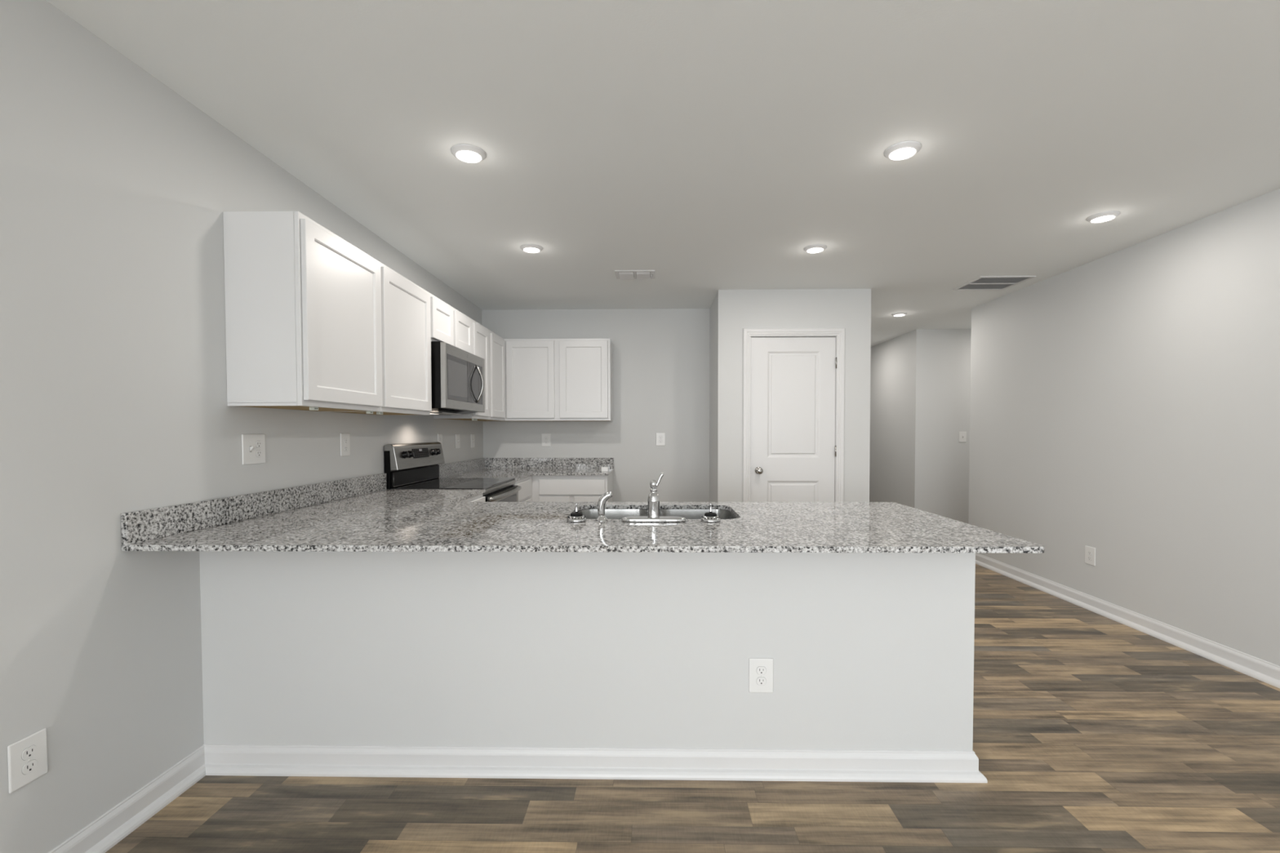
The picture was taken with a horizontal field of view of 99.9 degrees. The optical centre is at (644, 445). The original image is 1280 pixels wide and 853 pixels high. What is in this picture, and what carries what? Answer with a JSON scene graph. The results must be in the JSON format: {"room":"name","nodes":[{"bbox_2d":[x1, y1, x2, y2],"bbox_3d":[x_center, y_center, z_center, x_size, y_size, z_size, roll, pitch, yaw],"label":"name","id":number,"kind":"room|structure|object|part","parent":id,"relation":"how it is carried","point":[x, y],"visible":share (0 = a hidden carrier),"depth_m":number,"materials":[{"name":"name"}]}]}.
{"room":"kitchen","nodes":[
{"label":"kitchen","id":0,"kind":"room"},
{"bbox_2d":[0,0,483,852],"bbox_3d":[-1.733,0.022,0.454,0.120,2.457,9.946,0,1,1],"label":"wall","id":1,"kind":"structure","parent":0,"point":[116,188],"depth_m":1.67,"materials":[{"name":"paint"}]},
{"bbox_2d":[7,728,48,793],"bbox_3d":[-1.650,0.843,1.443,0.008,0.127,0.089,0,1,1],"label":"electrical outlet","id":2,"kind":"object","parent":1,"relation":"attached to","point":[27,757],"visible":1,"depth_m":1.44,"materials":[{"name":"white plastic"}]},
{"bbox_2d":[22,745,36,759],"bbox_3d":[-1.648,0.823,1.443,0.002,0.028,0.034,0,1,1],"label":"receptacle","id":3,"kind":"object","parent":2,"relation":"attached to","point":[28,752],"depth_m":1.44,"materials":[{"name":"white plastic"}]},
{"bbox_2d":[22,760,37,774],"bbox_3d":[-1.648,0.862,1.444,0.002,0.028,0.034,0,1,1],"label":"receptacle","id":4,"kind":"object","parent":2,"relation":"attached to","point":[28,766],"depth_m":1.44,"materials":[{"name":"white plastic"}]},
{"bbox_2d":[241,434,265,465],"bbox_3d":[-1.631,0.015,2.260,0.020,0.126,0.130,0,1,1],"label":"outlet","id":5,"kind":"object","parent":1,"relation":"attached to","point":[253,446],"visible":1,"depth_m":2.25,"materials":[{"name":"white plastic"}]},
{"bbox_2d":[255,449,262,457],"bbox_3d":[-1.634,0.034,2.283,0.002,0.028,0.034,0,1,1],"label":"receptacle","id":6,"kind":"object","parent":5,"relation":"attached to","point":[258,452],"depth_m":2.28,"materials":[{"name":"white plastic"}]},
{"bbox_2d":[255,440,262,447],"bbox_3d":[-1.634,-0.005,2.282,0.002,0.028,0.034,0,1,1],"label":"receptacle","id":7,"kind":"object","parent":5,"relation":"attached to","point":[258,443],"depth_m":2.28,"materials":[{"name":"white plastic"}]},
{"bbox_2d":[120,473,386,545],"bbox_3d":[-1.625,0.243,2.521,0.020,0.101,1.648,0,1,1],"label":"backsplash","id":8,"kind":"structure","parent":1,"relation":"attached to","point":[140,526],"depth_m":2.12,"materials":[{"name":"stone"}]},
{"bbox_2d":[222,211,382,413],"bbox_3d":[-1.479,-0.536,2.413,0.318,0.770,0.609,0,1,1],"label":"upper cabinet","id":9,"kind":"object","parent":1,"relation":"attached to","point":[304,327],"visible":1,"depth_m":2.12,"materials":[{"name":"white wood"}]},
{"bbox_3d":[-1.350,-0.543,2.410,0.018,0.757,0.609,0,1,1],"label":"frame","id":10,"kind":"part","parent":9,"relation":"part of","materials":[{"name":"white wood"}]},
{"bbox_3d":[-1.330,-0.542,2.408,0.019,0.709,0.585,0,1,1],"label":"door","id":11,"kind":"part","parent":9,"relation":"part of","materials":[{"name":"white wood"}]},
{"bbox_2d":[340,433,350,456],"bbox_3d":[-1.625,-0.005,2.928,0.009,0.125,0.086,0,1,1],"label":"electrical outlet","id":12,"kind":"object","parent":1,"relation":"attached to","point":[344,437],"visible":1,"depth_m":2.92,"materials":[{"name":"white plastic"}]},
{"bbox_2d":[343,438,347,451],"bbox_3d":[-1.622,-0.005,2.928,0.004,0.069,0.036,0,1,1],"label":"receptacle","id":13,"kind":"object","parent":12,"relation":"attached to","point":[345,440],"depth_m":2.92,"materials":[{"name":"white plastic"}]},
{"bbox_2d":[328,261,431,415],"bbox_3d":[-1.468,-0.552,3.021,0.318,0.770,0.606,0,1,1],"label":"upper cabinet","id":14,"kind":"object","parent":1,"relation":"attached to","point":[406,316],"visible":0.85,"depth_m":2.97,"materials":[{"name":"white wood"}]},
{"bbox_3d":[-1.339,-0.558,3.018,0.018,0.757,0.606,0,1,1],"label":"frame","id":15,"kind":"part","parent":14,"relation":"part of","materials":[{"name":"white wood"}]},
{"bbox_3d":[-1.319,-0.557,3.013,0.019,0.709,0.570,0,1,1],"label":"door","id":16,"kind":"part","parent":14,"relation":"part of","materials":[{"name":"white wood"}]},
{"bbox_2d":[437,433,442,447],"bbox_3d":[-1.602,-0.030,4.226,0.008,0.127,0.089,0,1,1],"label":"electrical outlet","id":17,"kind":"object","parent":1,"relation":"attached to","point":[439,435],"visible":0.66,"depth_m":4.23,"materials":[{"name":"white plastic"}]},
{"bbox_2d":[428,292,472,353],"bbox_3d":[-1.457,-0.804,3.704,0.318,0.300,0.773,0,1,1],"label":"upper cabinet","id":18,"kind":"object","parent":1,"relation":"attached to","point":[449,325],"visible":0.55,"depth_m":3.61,"materials":[{"name":"white wood"}]},
{"bbox_3d":[-1.311,-0.798,3.497,0.019,0.251,0.342,0,1,1],"label":"door","id":19,"kind":"part","parent":18,"relation":"part of","materials":[{"name":"white wood"}]},
{"bbox_2d":[430,341,484,415],"bbox_3d":[-1.388,-0.434,3.713,0.450,0.436,0.770,0,1,1],"label":"microwave","id":20,"kind":"object","parent":18,"relation":"attached to","point":[457,375],"visible":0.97,"depth_m":3.54,"materials":[{"name":"silver metal"}]},
{"bbox_3d":[-1.189,-0.445,3.896,0.059,0.274,0.018,0,1,1],"label":"handle","id":21,"kind":"part","parent":20,"relation":"part of","materials":[{"name":"metal"}]},
{"bbox_3d":[-1.229,-0.454,4.077,0.034,0.406,0.034,0,1,1],"label":"trim","id":22,"kind":"part","parent":20,"relation":"part of","materials":[{"name":"metal"}]},
{"bbox_3d":[-1.304,-0.808,3.881,0.019,0.251,0.346,0,1,1],"label":"door","id":23,"kind":"part","parent":18,"relation":"part of","materials":[{"name":"white wood"}]},
{"bbox_2d":[455,433,460,448],"bbox_3d":[-1.590,-0.039,4.610,0.020,0.125,0.100,0,1,1],"label":"light switch","id":24,"kind":"object","parent":1,"relation":"attached to","point":[457,435],"visible":1,"depth_m":4.60,"materials":[{"name":"white plastic"}]},
{"bbox_2d":[438,457,484,477],"bbox_3d":[-1.587,0.187,4.698,0.020,0.101,1.181,0,1,1],"label":"backsplash","id":25,"kind":"structure","parent":1,"relation":"attached to","point":[455,468],"depth_m":4.63,"materials":[{"name":"stone"}]},
{"bbox_2d":[433,318,505,421],"bbox_3d":[-1.442,-0.590,4.543,0.318,0.770,0.892,0,1,1],"label":"upper cabinet","id":26,"kind":"object","parent":1,"relation":"attached to","point":[487,345],"visible":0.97,"depth_m":4.55,"materials":[{"name":"white wood"}]},
{"bbox_3d":[-1.297,-0.590,4.288,0.019,0.709,0.360,0,1,1],"label":"door","id":27,"kind":"part","parent":26,"relation":"part of","materials":[{"name":"white wood"}]},
{"bbox_3d":[-1.313,-0.597,4.541,0.018,0.757,0.892,0,1,1],"label":"frame","id":28,"kind":"part","parent":26,"relation":"part of","materials":[{"name":"white wood"}]},
{"bbox_3d":[-1.289,-0.602,4.746,0.019,0.709,0.392,0,1,1],"label":"door","id":29,"kind":"part","parent":26,"relation":"part of","materials":[{"name":"white wood"}]},
{"bbox_2d":[471,434,475,447],"bbox_3d":[-1.583,-0.044,4.995,0.020,0.125,0.094,0,1,1],"label":"light switch","id":30,"kind":"object","parent":1,"relation":"attached to","point":[473,441],"visible":1,"depth_m":4.99,"materials":[{"name":"white plastic"}]},
{"bbox_2d":[48,744,987,852],"bbox_3d":[-0.262,1.241,-1.131,2.875,0.096,6.466,0,1,1],"label":"baseboard","id":31,"kind":"structure","parent":1,"relation":"attached to","point":[100,835],"depth_m":1.96,"materials":[{"name":"white wood"}]},
{"bbox_2d":[199,551,975,751],"bbox_3d":[-0.224,0.766,2.033,2.841,0.886,0.115,0,1,1],"label":"wall","id":32,"kind":"structure","parent":0,"point":[868,651],"depth_m":1.98,"materials":[{"name":"paint"}]},
{"bbox_2d":[748,657,773,693],"bbox_3d":[0.427,0.839,1.962,0.089,0.127,0.008,0,1,1],"label":"electrical outlet","id":33,"kind":"object","parent":32,"relation":"attached to","point":[761,670],"visible":1,"depth_m":1.96,"materials":[{"name":"white plastic"}]},
{"bbox_2d":[756,677,766,684],"bbox_3d":[0.427,0.858,1.960,0.034,0.028,0.002,0,1,1],"label":"receptacle","id":34,"kind":"object","parent":33,"relation":"attached to","point":[760,681],"depth_m":1.96,"materials":[{"name":"white plastic"}]},
{"bbox_2d":[756,666,766,674],"bbox_3d":[0.427,0.819,1.959,0.034,0.028,0.002,0,1,1],"label":"receptacle","id":35,"kind":"object","parent":33,"relation":"attached to","point":[760,670],"depth_m":1.96,"materials":[{"name":"white plastic"}]},
{"bbox_2d":[481,308,709,502],"bbox_3d":[-0.473,-0.104,5.344,2.227,2.457,0.120,0,1,1],"label":"wall","id":36,"kind":"structure","parent":0,"point":[660,357],"depth_m":5.27,"materials":[{"name":"paint"}]},
{"bbox_2d":[542,433,551,446],"bbox_3d":[-0.963,-0.054,5.290,0.089,0.127,0.008,0,1,1],"label":"electrical outlet","id":37,"kind":"object","parent":36,"relation":"attached to","point":[546,437],"visible":1,"depth_m":5.29,"materials":[{"name":"white plastic"}]},
{"bbox_2d":[484,457,613,468],"bbox_3d":[-0.942,0.171,5.288,1.288,0.101,0.020,0,1,1],"label":"backsplash","id":38,"kind":"structure","parent":36,"relation":"attached to","point":[490,463],"depth_m":5.28,"materials":[{"name":"stone"}]},
{"bbox_2d":[494,338,613,421],"bbox_3d":[-0.950,-0.612,5.119,1.279,0.757,0.318,0,1,1],"label":"upper cabinet","id":39,"kind":"object","parent":36,"relation":"attached to","point":[547,380],"visible":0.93,"depth_m":4.96,"materials":[{"name":"white wood"}]},
{"bbox_3d":[-1.051,-0.609,4.972,0.446,0.712,0.019,0,1,1],"label":"door","id":40,"kind":"part","parent":39,"relation":"part of","materials":[{"name":"white wood"}]},
{"bbox_3d":[-0.558,-0.610,4.963,0.444,0.712,0.019,0,1,1],"label":"door","id":41,"kind":"part","parent":39,"relation":"part of","materials":[{"name":"white wood"}]},
{"bbox_2d":[656,432,665,445],"bbox_3d":[0.162,-0.061,5.270,0.089,0.127,0.008,0,1,1],"label":"electrical outlet","id":42,"kind":"object","parent":36,"relation":"attached to","point":[660,437],"visible":1,"depth_m":5.27,"materials":[{"name":"white plastic"}]},
{"bbox_2d":[46,0,1279,346],"bbox_3d":[1.742,-1.303,2.462,7.000,0.080,14.150,0,1,1],"label":"ceiling","id":43,"kind":"structure","parent":0,"point":[703,145],"depth_m":2.11,"materials":[{"name":"paint"}]},
{"bbox_2d":[451,143,485,163],"bbox_3d":[-0.752,-1.246,2.308,0.143,0.019,0.143,0,1,1],"label":"recessed light","id":44,"kind":"object","parent":43,"relation":"in","point":[469,153],"visible":1,"depth_m":2.28,"materials":[{"name":"white plastic"}]},
{"bbox_2d":[520,244,542,253],"bbox_3d":[-0.731,-1.276,3.497,0.143,0.019,0.143,0,1,1],"label":"recessed light","id":45,"kind":"object","parent":43,"relation":"in","point":[530,248],"visible":1,"depth_m":3.46,"materials":[{"name":"white plastic"}]},
{"bbox_2d":[614,270,654,279],"bbox_3d":[-0.067,-1.294,4.090,0.299,0.016,0.204,0,1,1],"label":"ceiling vent","id":46,"kind":"object","parent":43,"relation":"in","point":[620,274],"visible":1,"depth_m":4.05,"materials":[{"name":"white metal"}]},
{"bbox_2d":[804,244,826,253],"bbox_3d":[1.115,-1.279,3.510,0.143,0.019,0.143,0,1,1],"label":"recessed light","id":47,"kind":"object","parent":43,"relation":"in","point":[815,248],"visible":1,"depth_m":3.48,"materials":[{"name":"white plastic"}]},
{"bbox_2d":[891,311,906,316],"bbox_3d":[2.597,-1.332,5.478,0.143,0.019,0.143,0,1,1],"label":"recessed light","id":48,"kind":"object","parent":43,"relation":"in","point":[895,314],"visible":1,"depth_m":5.44,"materials":[{"name":"white plastic"}]},
{"bbox_2d":[884,141,921,160],"bbox_3d":[1.099,-1.248,2.290,0.143,0.019,0.143,0,1,1],"label":"recessed light","id":49,"kind":"object","parent":43,"relation":"in","point":[905,149],"visible":1,"depth_m":2.27,"materials":[{"name":"white plastic"}]},
{"bbox_2d":[951,275,1035,290],"bbox_3d":[2.811,-1.309,4.346,0.428,0.007,0.390,0,1,1],"label":"ceiling vent","id":50,"kind":"object","parent":43,"relation":"in","point":[981,282],"visible":1,"depth_m":4.33,"materials":[{"name":"white metal"}]},
{"bbox_2d":[1086,210,1119,222],"bbox_3d":[2.557,-1.269,2.999,0.143,0.019,0.143,0,1,1],"label":"recessed light","id":51,"kind":"object","parent":43,"relation":"in","point":[1105,216],"visible":1,"depth_m":2.97,"materials":[{"name":"white plastic"}]},
{"bbox_2d":[105,564,1279,852],"bbox_3d":[1.746,1.223,2.527,7.000,0.060,14.150,0,1,1],"label":"floor","id":52,"kind":"structure","parent":0,"point":[1093,732],"depth_m":1.85,"materials":[{"name":"brown wood"}]},
{"bbox_2d":[383,441,521,502],"bbox_3d":[-1.262,0.574,3.729,0.698,1.186,0.756,0,1,1],"label":"electric range","id":53,"kind":"object","parent":52,"relation":"on","point":[406,465],"visible":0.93,"depth_m":3.62,"materials":[{"name":"black"}]},
{"bbox_3d":[-1.531,0.059,3.458,0.033,0.049,0.049,0,1,1],"label":"control knob","id":54,"kind":"part","parent":53,"relation":"part of","materials":[{"name":"black plastic"}]},
{"bbox_3d":[-1.593,0.148,3.724,0.036,0.246,0.748,0,1,1],"label":"panel","id":55,"kind":"part","parent":53,"relation":"part of","materials":[{"name":"black"}]},
{"bbox_3d":[-1.530,0.057,3.533,0.033,0.049,0.049,0,1,1],"label":"control knob","id":56,"kind":"part","parent":53,"relation":"part of","materials":[{"name":"black plastic"}]},
{"bbox_3d":[-1.568,0.065,3.722,0.088,0.166,0.756,0,1,1],"label":"control panel","id":57,"kind":"part","parent":53,"relation":"part of","materials":[{"name":"metal"}]},
{"bbox_3d":[-1.569,0.206,3.725,0.012,0.100,0.732,0,1,1],"label":"panel","id":58,"kind":"part","parent":53,"relation":"part of","materials":[{"name":"black"}]},
{"bbox_3d":[-1.523,0.048,3.898,0.033,0.049,0.049,0,1,1],"label":"control knob","id":59,"kind":"part","parent":53,"relation":"part of","materials":[{"name":"black plastic"}]},
{"bbox_3d":[-1.522,0.046,3.976,0.033,0.049,0.049,0,1,1],"label":"control knob","id":60,"kind":"part","parent":53,"relation":"part of","materials":[{"name":"black plastic"}]},
{"bbox_2d":[391,477,515,489],"bbox_3d":[-1.280,0.262,3.722,0.580,0.013,0.756,0,1,1],"label":"cooktop","id":61,"kind":"object","parent":53,"relation":"in","point":[486,483],"depth_m":3.64,"materials":[{"name":"black glass"}]},
{"bbox_3d":[-0.994,0.284,3.717,0.020,0.033,0.754,0,1,1],"label":"trim","id":62,"kind":"part","parent":53,"relation":"part of","materials":[{"name":"metal"}]},
{"bbox_3d":[-0.984,0.622,3.726,0.036,0.620,0.750,0,1,1],"label":"oven door","id":63,"kind":"part","parent":53,"relation":"part of","materials":[{"name":"black"}]},
{"bbox_3d":[-0.940,0.329,3.718,0.053,0.028,0.744,0,1,1],"label":"door handle","id":64,"kind":"part","parent":53,"relation":"part of","materials":[{"name":"metal"}]},
{"bbox_2d":[459,493,485,502],"bbox_3d":[-1.304,0.742,3.048,0.640,0.886,0.606,0,1,1],"label":"base cabinet","id":65,"kind":"object","parent":52,"relation":"on","point":[479,498],"visible":0.02,"depth_m":3.20,"materials":[{"name":"white wood"}]},
{"bbox_3d":[-0.994,0.391,3.067,0.019,0.140,0.516,0,1,1],"label":"drawer","id":66,"kind":"part","parent":65,"relation":"part of","materials":[{"name":"white wood"}]},
{"bbox_2d":[512,475,532,502],"bbox_3d":[-1.280,0.707,4.406,0.640,0.886,0.580,0,1,1],"label":"base cabinet","id":67,"kind":"object","parent":52,"relation":"on","point":[525,494],"visible":0.16,"depth_m":4.38,"materials":[{"name":"white wood"}]},
{"bbox_3d":[-0.971,0.736,4.357,0.019,0.570,0.462,0,1,1],"label":"door","id":68,"kind":"part","parent":67,"relation":"part of","materials":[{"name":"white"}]},
{"bbox_2d":[532,471,613,502],"bbox_3d":[-0.952,0.692,4.991,1.276,0.886,0.639,0,1,1],"label":"base cabinet","id":69,"kind":"object","parent":52,"relation":"on","point":[545,488],"visible":0.21,"depth_m":4.66,"materials":[{"name":"white wood"}]},
{"bbox_2d":[443,467,613,480],"bbox_3d":[-0.952,0.246,4.699,1.288,0.019,1.202,0,1,1],"label":"countertop","id":70,"kind":"structure","parent":69,"relation":"on","point":[517,473],"depth_m":4.67,"materials":[{"name":"stone"}]},
{"bbox_2d":[601,466,608,471],"bbox_3d":[-0.351,0.213,4.809,0.060,0.040,0.040,0,1,1],"label":"box","id":71,"kind":"object","parent":70,"relation":"on","point":[603,468],"visible":1,"depth_m":4.79,"materials":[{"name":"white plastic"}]},
{"bbox_3d":[-0.777,0.727,4.679,0.265,0.570,0.019,0,1,1],"label":"door","id":72,"kind":"part","parent":69,"relation":"part of","materials":[{"name":"white wood"}]},
{"bbox_3d":[-0.625,0.360,4.667,0.571,0.132,0.019,0,1,1],"label":"drawer","id":73,"kind":"part","parent":69,"relation":"part of","materials":[{"name":"white wood"}]},
{"bbox_3d":[-0.473,0.727,4.673,0.268,0.570,0.019,0,1,1],"label":"door","id":74,"kind":"part","parent":69,"relation":"part of","materials":[{"name":"white wood"}]},
{"bbox_3d":[-1.012,0.757,2.416,1.170,0.886,0.620,0,1,1],"label":"base cabinet","id":75,"kind":"object","parent":52,"relation":"on","visible":0},
{"bbox_2d":[121,488,1044,553],"bbox_3d":[-0.193,0.301,2.497,2.885,0.019,1.648,0,1,1],"label":"countertop","id":76,"kind":"structure","parent":75,"relation":"on","point":[388,520],"depth_m":1.92,"materials":[{"name":"stone"}]},
{"bbox_2d":[566,502,586,522],"bbox_3d":[-0.269,0.264,2.143,0.079,0.073,0.079,0,1,1],"label":"strainer","id":77,"kind":"object","parent":76,"relation":"on","point":[576,517],"visible":1,"depth_m":2.12,"materials":[{"name":"silver metal"}]},
{"bbox_3d":[-0.269,0.247,2.142,0.013,0.040,0.013,0,1,1],"label":"post","id":78,"kind":"part","parent":77,"relation":"part of","materials":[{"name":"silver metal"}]},
{"bbox_2d":[566,515,586,522],"bbox_3d":[-0.269,0.289,2.143,0.079,0.022,0.079,0,1,1],"label":"basket","id":79,"kind":"object","parent":77,"relation":"on","point":[571,518],"depth_m":2.12,"materials":[{"name":"silver metal"}]},
{"bbox_2d":[595,491,612,521],"bbox_3d":[-0.161,0.241,2.150,0.068,0.117,0.052,0,1,1],"label":"sprayer","id":80,"kind":"object","parent":76,"relation":"on","point":[602,500],"visible":1,"depth_m":2.14,"materials":[{"name":"silver metal"}]},
{"bbox_2d":[621,472,685,522],"bbox_3d":[0.040,0.200,2.229,0.256,0.195,0.267,0,1,1],"label":"kitchen faucet","id":81,"kind":"object","parent":76,"relation":"on","point":[653,500],"visible":1,"depth_m":2.11,"materials":[{"name":"silver metal"}]},
{"bbox_3d":[0.038,0.292,2.128,0.256,0.017,0.060,0,1,1],"label":"deck plate","id":82,"kind":"part","parent":81,"relation":"part of","materials":[{"name":"silver metal"}]},
{"bbox_3d":[0.059,0.140,2.123,0.039,0.068,0.014,0,1,1],"label":"lever","id":83,"kind":"part","parent":81,"relation":"part of","materials":[{"name":"silver metal"}]},
{"bbox_2d":[577,508,737,519],"bbox_3d":[0.043,0.404,2.401,0.770,0.182,0.470,0,1,1],"label":"sink","id":84,"kind":"object","parent":76,"relation":"in","point":[610,513],"visible":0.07,"depth_m":2.60,"materials":[{"name":"metal"}]},
{"bbox_3d":[-0.143,0.405,2.403,0.344,0.182,0.414,0,1,1],"label":"bowl","id":85,"kind":"part","parent":84,"relation":"part of","materials":[{"name":"metal"}]},
{"bbox_3d":[0.229,0.405,2.396,0.344,0.182,0.414,0,1,1],"label":"bowl","id":86,"kind":"part","parent":84,"relation":"part of","materials":[{"name":"metal"}]},
{"bbox_2d":[700,502,720,522],"bbox_3d":[0.264,0.263,2.135,0.079,0.073,0.079,-1,2,-22],"label":"strainer","id":87,"kind":"object","parent":76,"relation":"on","point":[710,517],"visible":1,"depth_m":2.11,"materials":[{"name":"silver metal"}]},
{"bbox_3d":[0.264,0.247,2.135,0.013,0.040,0.013,-1,2,-22],"label":"post","id":88,"kind":"part","parent":87,"relation":"part of","materials":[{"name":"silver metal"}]},
{"bbox_2d":[700,515,720,522],"bbox_3d":[0.264,0.289,2.136,0.079,0.022,0.079,-1,2,-22],"label":"basket","id":89,"kind":"object","parent":87,"relation":"on","point":[706,518],"depth_m":2.11,"materials":[{"name":"silver metal"}]},
{"bbox_2d":[709,288,871,502],"bbox_3d":[1.309,-0.147,6.917,1.281,2.457,4.720,0,1,1],"label":"wall","id":90,"kind":"structure","parent":0,"point":[731,311],"depth_m":4.54,"materials":[{"name":"paint"}]},
{"bbox_2d":[742,328,844,502],"bbox_3d":[1.262,0.077,4.589,0.852,2.128,0.167,0,1,1],"label":"door","id":91,"kind":"structure","parent":90,"relation":"in","point":[793,449],"depth_m":4.56,"materials":[{"name":"white wood"}]},
{"bbox_3d":[0.973,0.214,4.548,0.062,0.062,0.069,0,1,1],"label":"knob","id":92,"kind":"part","parent":91,"relation":"part of","materials":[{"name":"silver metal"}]},
{"bbox_2d":[869,188,1279,666],"bbox_3d":[4.182,-0.034,2.302,2.118,2.457,13.850,0,1,1],"label":"wall","id":93,"kind":"structure","parent":0,"point":[1125,403],"depth_m":3.51,"materials":[{"name":"paint"}]},
{"bbox_2d":[959,431,966,442],"bbox_3d":[3.744,-0.101,6.320,0.086,0.125,0.020,0,1,1],"label":"light switch","id":94,"kind":"object","parent":93,"relation":"attached to","point":[962,435],"visible":1,"depth_m":6.32,"materials":[{"name":"white plastic"}]},
{"bbox_2d":[1084,545,1095,565],"bbox_3d":[3.158,0.780,3.812,0.008,0.127,0.089,0,1,1],"label":"electrical outlet","id":95,"kind":"object","parent":93,"relation":"attached to","point":[1090,552],"visible":1,"depth_m":3.81,"materials":[{"name":"white plastic"}]},
{"bbox_2d":[975,553,1279,688],"bbox_3d":[4.065,1.194,0.439,1.990,0.096,9.758,0,1,1],"label":"baseboard","id":96,"kind":"structure","parent":93,"relation":"attached to","point":[1262,670],"depth_m":3.32,"materials":[{"name":"white wood"}]}
]}

